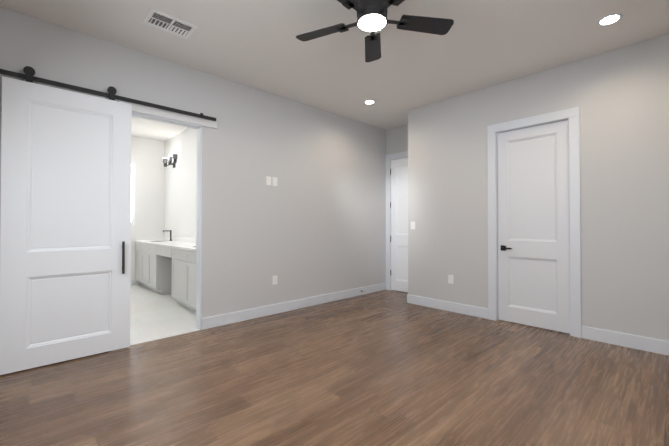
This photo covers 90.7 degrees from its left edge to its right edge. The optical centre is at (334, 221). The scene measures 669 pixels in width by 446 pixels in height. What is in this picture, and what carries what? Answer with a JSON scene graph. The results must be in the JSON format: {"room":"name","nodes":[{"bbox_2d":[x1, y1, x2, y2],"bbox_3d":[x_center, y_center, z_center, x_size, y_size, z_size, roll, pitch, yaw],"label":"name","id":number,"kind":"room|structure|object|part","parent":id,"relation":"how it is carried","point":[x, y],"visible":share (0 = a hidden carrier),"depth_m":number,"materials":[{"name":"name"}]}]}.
{"room":"empty bedroom","nodes":[
{"label":"empty bedroom","id":0,"kind":"room"},
{"bbox_2d":[131,136,164,284],"bbox_3d":[-4.885,-0.230,6.210,3.100,3.070,0.120,1,-1,-43],"label":"wall","id":1,"kind":"structure","parent":0,"point":[147,156],"depth_m":7.01,"materials":[{"name":"white paint"}]},
{"bbox_2d":[131,161,133,223],"bbox_3d":[-4.559,-0.592,6.502,1.070,1.300,0.050,1,-1,-43],"label":"bathroom window","id":2,"kind":"structure","parent":1,"relation":"in","point":[132,192],"depth_m":6.84,"materials":[{"name":"white"}]},
{"bbox_2d":[165,128,196,236],"bbox_3d":[-2.423,-0.232,5.954,0.120,3.070,3.880,1,-1,-43],"label":"wall","id":3,"kind":"structure","parent":0,"point":[180,197],"depth_m":6.45,"materials":[{"name":"white paint"}]},
{"bbox_2d":[163,153,177,167],"bbox_3d":[-3.326,-1.216,6.732,0.133,0.232,0.720,1,-1,-43],"label":"sconce","id":4,"kind":"object","parent":3,"relation":"attached to","point":[169,160],"visible":1,"depth_m":6.69,"materials":[{"name":"grey metal"}]},
{"bbox_2d":[164,234,195,241],"bbox_3d":[-2.504,0.337,5.931,0.015,0.098,3.548,1,-1,-43],"label":"backsplash","id":5,"kind":"structure","parent":3,"relation":"attached to","point":[170,238],"depth_m":6.49,"materials":[{"name":"white stone"}]},
{"bbox_2d":[0,7,385,318],"bbox_3d":[-1.105,-0.247,4.447,5.900,3.070,0.120,1,-1,-43],"label":"wall","id":6,"kind":"structure","parent":0,"point":[312,223],"depth_m":4.43,"materials":[{"name":"grey paint"}]},
{"bbox_2d":[0,66,215,374],"bbox_3d":[-2.224,-0.033,3.202,2.225,2.594,0.104,1,-1,-43],"label":"barn door","id":7,"kind":"structure","parent":6,"relation":"in","point":[65,257],"depth_m":2.99,"materials":[{"name":"white wood"}]},
{"bbox_3d":[-2.237,-1.240,3.228,2.225,0.056,0.065,1,-1,-43],"label":"barn door rail","id":8,"kind":"part","parent":7,"relation":"part of","materials":[{"name":"black metal"}]},
{"bbox_2d":[98,95,216,128],"bbox_3d":[-1.871,-1.192,3.633,1.195,0.112,0.020,1,-1,-43],"label":"trim","id":9,"kind":"structure","parent":6,"relation":"attached to","point":[152,111],"depth_m":3.66,"materials":[{"name":"white paint"}]},
{"bbox_2d":[132,112,201,329],"bbox_3d":[-1.946,0.072,3.646,0.912,2.416,0.124,1,-1,-43],"label":"door frame","id":10,"kind":"structure","parent":6,"relation":"attached to","point":[198,218],"depth_m":3.92,"materials":[{"name":"white wood"}]},
{"bbox_2d":[266,176,270,185],"bbox_3d":[-0.902,-0.556,4.549,0.080,0.124,0.016,1,-1,-43],"label":"light switch","id":11,"kind":"object","parent":6,"relation":"attached to","point":[268,180],"visible":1,"depth_m":4.55,"materials":[{"name":"white plastic"}]},
{"bbox_2d":[272,275,276,284],"bbox_3d":[-0.832,0.819,4.606,0.080,0.124,0.009,1,-1,-43],"label":"electrical outlet","id":12,"kind":"object","parent":6,"relation":"attached to","point":[274,280],"visible":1,"depth_m":4.60,"materials":[{"name":"white plastic"}]},
{"bbox_2d":[272,177,276,185],"bbox_3d":[-0.829,-0.555,4.618,0.080,0.124,0.016,1,-1,-43],"label":"light switch","id":13,"kind":"object","parent":6,"relation":"attached to","point":[274,181],"visible":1,"depth_m":4.61,"materials":[{"name":"white plastic"}]},
{"bbox_2d":[201,283,385,329],"bbox_3d":[-0.286,1.227,5.115,3.534,0.135,0.016,1,-1,-43],"label":"baseboard","id":14,"kind":"structure","parent":6,"relation":"attached to","point":[229,318],"depth_m":4.68,"materials":[{"name":"white wood"}]},
{"bbox_2d":[0,284,668,445],"bbox_3d":[-0.917,1.334,4.051,6.150,0.100,8.690,1,-1,-43],"label":"floor","id":15,"kind":"structure","parent":0,"point":[387,368],"depth_m":2.55,"materials":[{"name":"brown wood"}]},
{"bbox_2d":[135,242,195,311],"bbox_3d":[-2.705,0.858,5.743,0.558,0.885,3.537,1,-1,-43],"label":"bathroom vanity","id":16,"kind":"object","parent":15,"relation":"on","point":[166,265],"depth_m":5.77,"materials":[{"name":"grey paint"}]},
{"bbox_2d":[143,238,195,249],"bbox_3d":[-2.705,0.400,5.739,0.570,0.032,3.548,1,-1,-43],"label":"countertop","id":17,"kind":"structure","parent":16,"relation":"on","point":[174,245],"depth_m":5.64,"materials":[{"name":"white stone"}]},
{"bbox_2d":[0,0,668,140],"bbox_3d":[-0.917,-1.836,4.083,6.150,0.100,8.690,1,-1,-43],"label":"ceiling","id":18,"kind":"structure","parent":0,"point":[259,45],"depth_m":3.29,"materials":[{"name":"white paint"}]},
{"bbox_2d":[143,8,197,38],"bbox_3d":[-1.493,-1.792,3.012,0.390,0.011,0.265,1,-1,-43],"label":"ceiling vent","id":19,"kind":"object","parent":18,"relation":"in","point":[168,23],"visible":1,"depth_m":3.00,"materials":[{"name":"white metal"}]},
{"bbox_2d":[364,100,374,103],"bbox_3d":[0.520,-1.774,4.914,0.176,0.007,0.176,1,-1,-43],"label":"recessed light","id":20,"kind":"object","parent":18,"relation":"in","point":[369,101],"visible":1,"depth_m":4.88,"materials":[{"name":"white"}]},
{"bbox_2d":[296,0,453,61],"bbox_3d":[0.266,-1.659,2.517,1.242,0.284,1.281,1,-1,-43],"label":"fan","id":21,"kind":"object","parent":18,"relation":"hanging from","point":[371,16],"visible":1,"depth_m":2.60,"materials":[{"name":"black wood"}]},
{"bbox_2d":[597,13,622,25],"bbox_3d":[2.448,-1.793,2.939,0.176,0.007,0.176,1,-1,-43],"label":"recessed light","id":22,"kind":"object","parent":18,"relation":"in","point":[610,19],"visible":1,"depth_m":2.93,"materials":[{"name":"white"}]},
{"bbox_2d":[386,124,407,154],"bbox_3d":[1.388,-0.232,6.018,0.120,3.070,1.030,1,-1,-43],"label":"wall","id":23,"kind":"structure","parent":0,"point":[396,139],"depth_m":6.17,"materials":[{"name":"grey paint"}]},
{"bbox_2d":[386,151,407,289],"bbox_3d":[1.367,0.015,6.026,0.138,2.577,0.980,1,-1,-43],"label":"door frame","id":24,"kind":"structure","parent":23,"relation":"attached to","point":[389,157],"depth_m":6.28,"materials":[{"name":"white wood"}]},
{"bbox_2d":[390,157,407,291],"bbox_3d":[1.323,0.064,5.992,0.093,2.455,0.770,1,-1,-43],"label":"door","id":25,"kind":"structure","parent":23,"relation":"in","point":[399,224],"depth_m":6.15,"materials":[{"name":"white painted wood"}]},
{"bbox_2d":[408,34,668,340],"bbox_3d":[2.696,-0.251,4.109,0.610,3.070,3.780,1,-1,-43],"label":"wall","id":26,"kind":"structure","parent":0,"point":[619,97],"depth_m":3.58,"materials":[{"name":"grey paint"}]},
{"bbox_2d":[407,294,487,318],"bbox_3d":[1.592,1.224,4.806,0.020,0.135,1.261,1,-1,-43],"label":"baseboard","id":27,"kind":"structure","parent":26,"relation":"attached to","point":[475,311],"depth_m":4.73,"materials":[{"name":"white wood"}]},
{"bbox_2d":[448,275,452,283],"bbox_3d":[1.666,0.831,4.734,0.009,0.124,0.080,1,-1,-43],"label":"electrical outlet","id":28,"kind":"object","parent":26,"relation":"attached to","point":[450,279],"visible":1,"depth_m":4.73,"materials":[{"name":"white plastic"}]},
{"bbox_2d":[497,120,569,333],"bbox_3d":[2.387,0.059,4.015,0.093,2.425,0.773,1,-1,-43],"label":"door","id":29,"kind":"structure","parent":26,"relation":"in","point":[533,231],"depth_m":4.01,"materials":[{"name":"white wood"}]},
{"bbox_2d":[487,107,580,337],"bbox_3d":[2.410,0.010,4.038,0.138,2.547,0.993,1,-1,-43],"label":"door frame","id":30,"kind":"structure","parent":26,"relation":"attached to","point":[572,115],"depth_m":3.74,"materials":[{"name":"white wood"}]},
{"bbox_2d":[581,326,668,355],"bbox_3d":[3.187,1.207,3.119,0.020,0.135,1.388,1,-1,-43],"label":"baseboard","id":31,"kind":"structure","parent":26,"relation":"attached to","point":[658,346],"depth_m":3.35,"materials":[{"name":"white wood"}]}
]}

